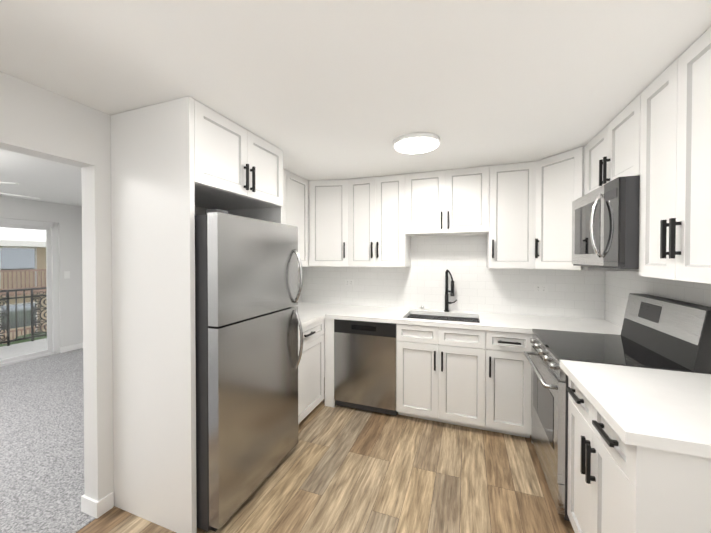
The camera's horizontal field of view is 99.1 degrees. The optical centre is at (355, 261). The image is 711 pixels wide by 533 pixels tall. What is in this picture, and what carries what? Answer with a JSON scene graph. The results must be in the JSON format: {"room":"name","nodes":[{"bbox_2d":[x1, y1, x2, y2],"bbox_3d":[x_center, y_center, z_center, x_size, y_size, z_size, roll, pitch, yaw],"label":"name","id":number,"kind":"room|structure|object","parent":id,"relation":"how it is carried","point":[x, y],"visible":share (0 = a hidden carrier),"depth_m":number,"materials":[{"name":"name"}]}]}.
{"room":"kitchen","nodes":[
{"label":"kitchen","id":0,"kind":"room"},
{"bbox_2d":[0,196,82,352],"bbox_3d":[-5.173,0.283,3.038,0.100,2.296,4.240,0,1,20],"label":"wall","id":1,"kind":"structure","parent":0,"point":[67,218],"depth_m":4.72,"materials":[{"name":"white paint"}]},
{"bbox_2d":[0,338,46,359],"bbox_3d":[-5.582,1.526,3.965,1.300,0.190,3.230,0,1,20],"label":"balcony","id":2,"kind":"object","parent":1,"relation":"attached to","point":[29,348],"depth_m":4.93,"materials":[{"name":"concrete"}]},
{"bbox_2d":[0,287,46,345],"bbox_3d":[-6.099,0.957,4.291,0.040,0.940,3.519,0,1,20],"label":"railing","id":3,"kind":"object","parent":2,"relation":"on","point":[33,323],"depth_m":5.25,"materials":[{"name":"black metal"}]},
{"bbox_2d":[0,218,59,366],"bbox_3d":[-4.896,0.422,3.806,0.070,2.000,1.830,0,1,20],"label":"sliding door","id":4,"kind":"structure","parent":1,"relation":"in","point":[52,285],"depth_m":4.56,"materials":[{"name":"white metal"}]},
{"bbox_2d":[64,271,69,278],"bbox_3d":[-4.502,0.212,4.730,0.012,0.114,0.070,0,1,20],"label":"switch plate","id":5,"kind":"object","parent":1,"relation":"attached to","point":[66,274],"visible":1,"depth_m":4.72,"materials":[{"name":"white plastic"}]},
{"bbox_2d":[0,348,95,532],"bbox_3d":[-3.316,1.486,2.453,4.000,0.103,4.600,0,1,20],"label":"floor","id":6,"kind":"structure","parent":0,"point":[42,485],"depth_m":2.36,"materials":[{"name":"grey carpet"}]},
{"bbox_2d":[0,71,301,500],"bbox_3d":[-1.495,0.297,1.768,0.120,2.296,4.400,0,1,20],"label":"wall","id":7,"kind":"structure","parent":0,"point":[38,122],"depth_m":1.71,"materials":[{"name":"white paint"}]},
{"bbox_2d":[81,492,113,513],"bbox_3d":[-1.223,1.389,2.666,0.042,0.087,1.970,0,1,20],"label":"baseboard","id":8,"kind":"structure","parent":7,"relation":"attached to","point":[95,508],"depth_m":1.73,"materials":[{"name":"white wood"}]},
{"bbox_2d":[283,169,286,224],"bbox_3d":[-0.888,-0.398,2.722,0.349,0.924,0.421,0,1,20],"label":"upper cabinet","id":9,"kind":"object","parent":7,"relation":"attached to","point":[284,171],"depth_m":2.84,"materials":[{"name":"white wood"}]},
{"bbox_2d":[287,171,306,266],"bbox_3d":[-0.743,-0.402,3.116,0.349,0.924,0.420,0,1,20],"label":"upper cabinet","id":10,"kind":"object","parent":7,"relation":"attached to","point":[296,185],"depth_m":3.10,"materials":[{"name":"white wood"}]},
{"bbox_2d":[76,377,574,532],"bbox_3d":[0.071,1.502,1.204,3.219,0.100,4.600,0,1,20],"label":"floor","id":11,"kind":"structure","parent":0,"point":[340,469],"depth_m":1.95,"materials":[{"name":"brown wood"}]},
{"bbox_2d":[111,96,282,532],"bbox_3d":[-0.974,0.295,2.073,0.643,2.294,0.867,0,1,20],"label":"surround","id":12,"kind":"object","parent":11,"relation":"on","point":[175,162],"visible":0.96,"depth_m":1.67,"materials":[{"name":"white wood"}]},
{"bbox_2d":[195,209,302,531],"bbox_3d":[-0.875,0.582,2.045,0.794,1.720,0.787,0,1,20],"label":"refrigerator","id":13,"kind":"object","parent":11,"relation":"on","point":[247,318],"visible":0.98,"depth_m":1.73,"materials":[{"name":"grey metal"}]},
{"bbox_2d":[298,319,323,423],"bbox_3d":[-0.702,0.999,2.792,0.662,0.870,0.650,0,1,20],"label":"base cabinet","id":14,"kind":"object","parent":11,"relation":"on","point":[311,381],"visible":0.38,"depth_m":2.75,"materials":[{"name":"white wood"}]},
{"bbox_2d":[325,318,400,414],"bbox_3d":[0.151,0.994,3.171,0.736,0.870,0.640,0,1,20],"label":"base cabinet","id":15,"kind":"object","parent":11,"relation":"on","point":[329,323],"depth_m":2.97,"materials":[{"name":"white wood"}]},
{"bbox_2d":[298,310,326,328],"bbox_3d":[-0.715,0.543,2.781,0.640,0.039,0.629,0,1,20],"label":"countertop","id":16,"kind":"structure","parent":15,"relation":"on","point":[307,317],"depth_m":2.91,"materials":[{"name":"white stone"}]},
{"bbox_2d":[295,302,621,334],"bbox_3d":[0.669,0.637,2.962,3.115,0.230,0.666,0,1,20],"label":"countertop","id":17,"kind":"structure","parent":15,"relation":"on","point":[513,323],"depth_m":2.77,"materials":[{"name":"white stone"}]},
{"bbox_2d":[421,270,456,311],"bbox_3d":[0.864,0.302,3.148,0.365,0.433,0.082,0,1,20],"label":"faucet","id":18,"kind":"object","parent":17,"relation":"on","point":[447,302],"visible":1,"depth_m":3.12,"materials":[{"name":"black metal"}]},
{"bbox_2d":[407,314,478,322],"bbox_3d":[0.823,0.657,2.900,0.694,0.190,0.444,0,1,20],"label":"sink","id":19,"kind":"object","parent":17,"relation":"in","point":[447,317],"depth_m":3.08,"materials":[{"name":"metal"}]},
{"bbox_2d":[334,319,397,415],"bbox_3d":[0.185,0.996,3.143,0.608,0.867,0.628,0,1,20],"label":"dishwasher","id":20,"kind":"object","parent":11,"relation":"on","point":[364,365],"visible":0.81,"depth_m":2.85,"materials":[{"name":"grey metal"}]},
{"bbox_2d":[401,324,488,430],"bbox_3d":[0.839,0.997,2.917,0.765,0.870,0.640,0,1,20],"label":"base cabinet","id":21,"kind":"object","parent":11,"relation":"on","point":[478,379],"depth_m":2.60,"materials":[{"name":"white wood"}]},
{"bbox_2d":[489,331,532,442],"bbox_3d":[1.358,0.999,2.726,0.416,0.870,0.640,0,1,20],"label":"base cabinet","id":22,"kind":"object","parent":11,"relation":"on","point":[509,368],"depth_m":2.44,"materials":[{"name":"white wood"}]},
{"bbox_2d":[523,293,710,520],"bbox_3d":[1.536,0.836,1.905,0.755,1.215,0.742,0,1,20],"label":"stove","id":23,"kind":"object","parent":11,"relation":"on","point":[661,333],"visible":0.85,"depth_m":1.75,"materials":[{"name":"grey metal"}]},
{"bbox_2d":[566,377,710,532],"bbox_3d":[1.311,1.017,1.212,0.662,0.870,0.709,0,1,20],"label":"base cabinet","id":24,"kind":"object","parent":11,"relation":"on","point":[616,483],"visible":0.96,"depth_m":1.05,"materials":[{"name":"white wood"}]},
{"bbox_2d":[560,360,710,457],"bbox_3d":[1.311,0.561,1.194,0.688,0.039,0.734,0,1,20],"label":"countertop","id":25,"kind":"structure","parent":24,"relation":"on","point":[665,410],"depth_m":1.16,"materials":[{"name":"white stone"}]},
{"bbox_2d":[0,0,710,205],"bbox_3d":[-1.805,-0.902,1.869,7.219,0.100,4.600,0,1,20],"label":"ceiling","id":26,"kind":"structure","parent":0,"point":[331,89],"depth_m":1.32,"materials":[{"name":"white paint"}]},
{"bbox_2d":[0,182,39,198],"bbox_3d":[-3.321,-0.668,2.434,1.255,0.378,1.212,0,1,20],"label":"ceiling fan","id":27,"kind":"object","parent":26,"relation":"hanging from","point":[14,194],"visible":1,"depth_m":2.76,"materials":[{"name":"white"}]},
{"bbox_2d":[393,132,439,153],"bbox_3d":[0.435,-0.837,2.166,0.330,0.035,0.330,0,1,20],"label":"recessed light","id":28,"kind":"object","parent":26,"relation":"in","point":[416,142],"visible":1,"depth_m":2.11,"materials":[{"name":"white plastic"}]},
{"bbox_2d":[302,235,604,376],"bbox_3d":[0.793,0.280,3.322,3.339,2.296,0.100,0,1,20],"label":"wall","id":29,"kind":"structure","parent":0,"point":[479,286],"depth_m":3.16,"materials":[{"name":"tile"}]},
{"bbox_2d":[307,180,346,266],"bbox_3d":[-0.399,-0.406,3.452,0.762,0.924,0.462,0,1,20],"label":"upper cabinet","id":30,"kind":"object","parent":29,"relation":"attached to","point":[326,199],"depth_m":3.23,"materials":[{"name":"white wood"}]},
{"bbox_2d":[345,280,353,285],"bbox_3d":[-0.074,0.255,3.584,0.114,0.072,0.008,0,1,20],"label":"electrical outlet","id":31,"kind":"object","parent":29,"relation":"attached to","point":[349,282],"visible":1,"depth_m":3.58,"materials":[{"name":"white plastic"}]},
{"bbox_2d":[347,177,374,266],"bbox_3d":[0.120,-0.404,3.320,0.305,0.924,0.350,0,1,20],"label":"upper cabinet","id":32,"kind":"object","parent":29,"relation":"attached to","point":[361,191],"depth_m":3.17,"materials":[{"name":"white wood"}]},
{"bbox_2d":[375,174,410,266],"bbox_3d":[0.406,-0.403,3.215,0.305,0.924,0.350,0,1,20],"label":"upper cabinet","id":33,"kind":"object","parent":29,"relation":"attached to","point":[392,241],"depth_m":3.06,"materials":[{"name":"white wood"}]},
{"bbox_2d":[407,170,446,235],"bbox_3d":[0.728,-0.567,3.094,0.381,0.594,0.350,0,1,20],"label":"upper cabinet","id":34,"kind":"object","parent":29,"relation":"attached to","point":[426,191],"depth_m":2.93,"materials":[{"name":"white wood"}]},
{"bbox_2d":[447,166,490,235],"bbox_3d":[1.086,-0.565,2.962,0.382,0.594,0.350,0,1,20],"label":"upper cabinet","id":35,"kind":"object","parent":29,"relation":"attached to","point":[468,189],"depth_m":2.80,"materials":[{"name":"white wood"}]},
{"bbox_2d":[486,162,534,268],"bbox_3d":[1.442,-0.399,2.833,0.377,0.924,0.350,0,1,20],"label":"upper cabinet","id":36,"kind":"object","parent":29,"relation":"attached to","point":[511,241],"depth_m":2.68,"materials":[{"name":"white wood"}]},
{"bbox_2d":[535,160,542,268],"bbox_3d":[1.623,-0.394,2.435,0.264,0.916,0.305,0,1,20],"label":"upper cabinet","id":37,"kind":"object","parent":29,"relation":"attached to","point":[538,164],"depth_m":2.57,"materials":[{"name":"white wood"}]},
{"bbox_2d":[534,285,547,292],"bbox_3d":[1.774,0.262,2.903,0.114,0.072,0.008,0,1,20],"label":"electrical outlet","id":38,"kind":"object","parent":29,"relation":"attached to","point":[541,288],"visible":1,"depth_m":2.90,"materials":[{"name":"white plastic"}]},
{"bbox_2d":[605,271,710,326],"bbox_3d":[1.534,0.310,0.651,0.100,2.296,4.400,0,1,20],"label":"wall","id":39,"kind":"structure","parent":0,"point":[620,286],"depth_m":2.19,"materials":[{"name":"paint"}]},
{"bbox_2d":[543,147,634,270],"bbox_3d":[1.850,-0.395,2.522,0.604,0.924,0.651,0,1,20],"label":"upper cabinet","id":40,"kind":"object","parent":39,"relation":"attached to","point":[563,172],"depth_m":2.41,"materials":[{"name":"white wood"}]},
{"bbox_2d":[583,129,602,195],"bbox_3d":[1.791,-0.647,1.992,0.350,0.409,0.373,0,1,20],"label":"upper cabinet","id":41,"kind":"object","parent":39,"relation":"attached to","point":[593,151],"depth_m":2.12,"materials":[{"name":"white wood"}]},
{"bbox_2d":[603,95,638,184],"bbox_3d":[1.662,-0.643,1.642,0.350,0.409,0.373,0,1,20],"label":"upper cabinet","id":42,"kind":"object","parent":39,"relation":"attached to","point":[621,135],"depth_m":1.71,"materials":[{"name":"white wood"}]},
{"bbox_2d":[572,175,639,268],"bbox_3d":[1.660,-0.201,1.847,0.491,0.474,0.740,0,1,20],"label":"microwave","id":43,"kind":"object","parent":42,"relation":"attached to","point":[605,225],"visible":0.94,"depth_m":1.67,"materials":[{"name":"grey metal"}]},
{"bbox_2d":[635,65,670,278],"bbox_3d":[1.548,-0.382,1.335,0.350,0.924,0.287,0,1,20],"label":"upper cabinet","id":44,"kind":"object","parent":39,"relation":"attached to","point":[655,134],"depth_m":1.42,"materials":[{"name":"white wood"}]},
{"bbox_2d":[667,27,710,283],"bbox_3d":[1.448,-0.379,1.065,0.350,0.924,0.288,0,1,20],"label":"upper cabinet","id":45,"kind":"object","parent":39,"relation":"attached to","point":[689,221],"depth_m":1.19,"materials":[{"name":"white wood"}]},
{"label":"outside","id":46,"kind":"structure","parent":0,"visible":0},
{"bbox_3d":[-23.050,4.639,6.778,35.800,0.100,90.000,0,1,20],"label":"ground","id":47,"kind":"structure","parent":46,"visible":0},
{"bbox_2d":[0,240,46,343],"bbox_3d":[-23.877,1.848,8.118,9.900,5.550,44.600,0,1,20],"label":"building","id":48,"kind":"structure","parent":47,"relation":"on","point":[33,270],"depth_m":15.60,"materials":[{"name":"paint"}]},
{"bbox_2d":[0,332,46,346],"bbox_3d":[-8.106,3.126,6.270,2.330,2.936,9.459,0,1,17],"label":"shrubs","id":49,"kind":"object","parent":47,"relation":"on","point":[27,340],"depth_m":7.32,"materials":[{"name":"green plant"}]}
]}

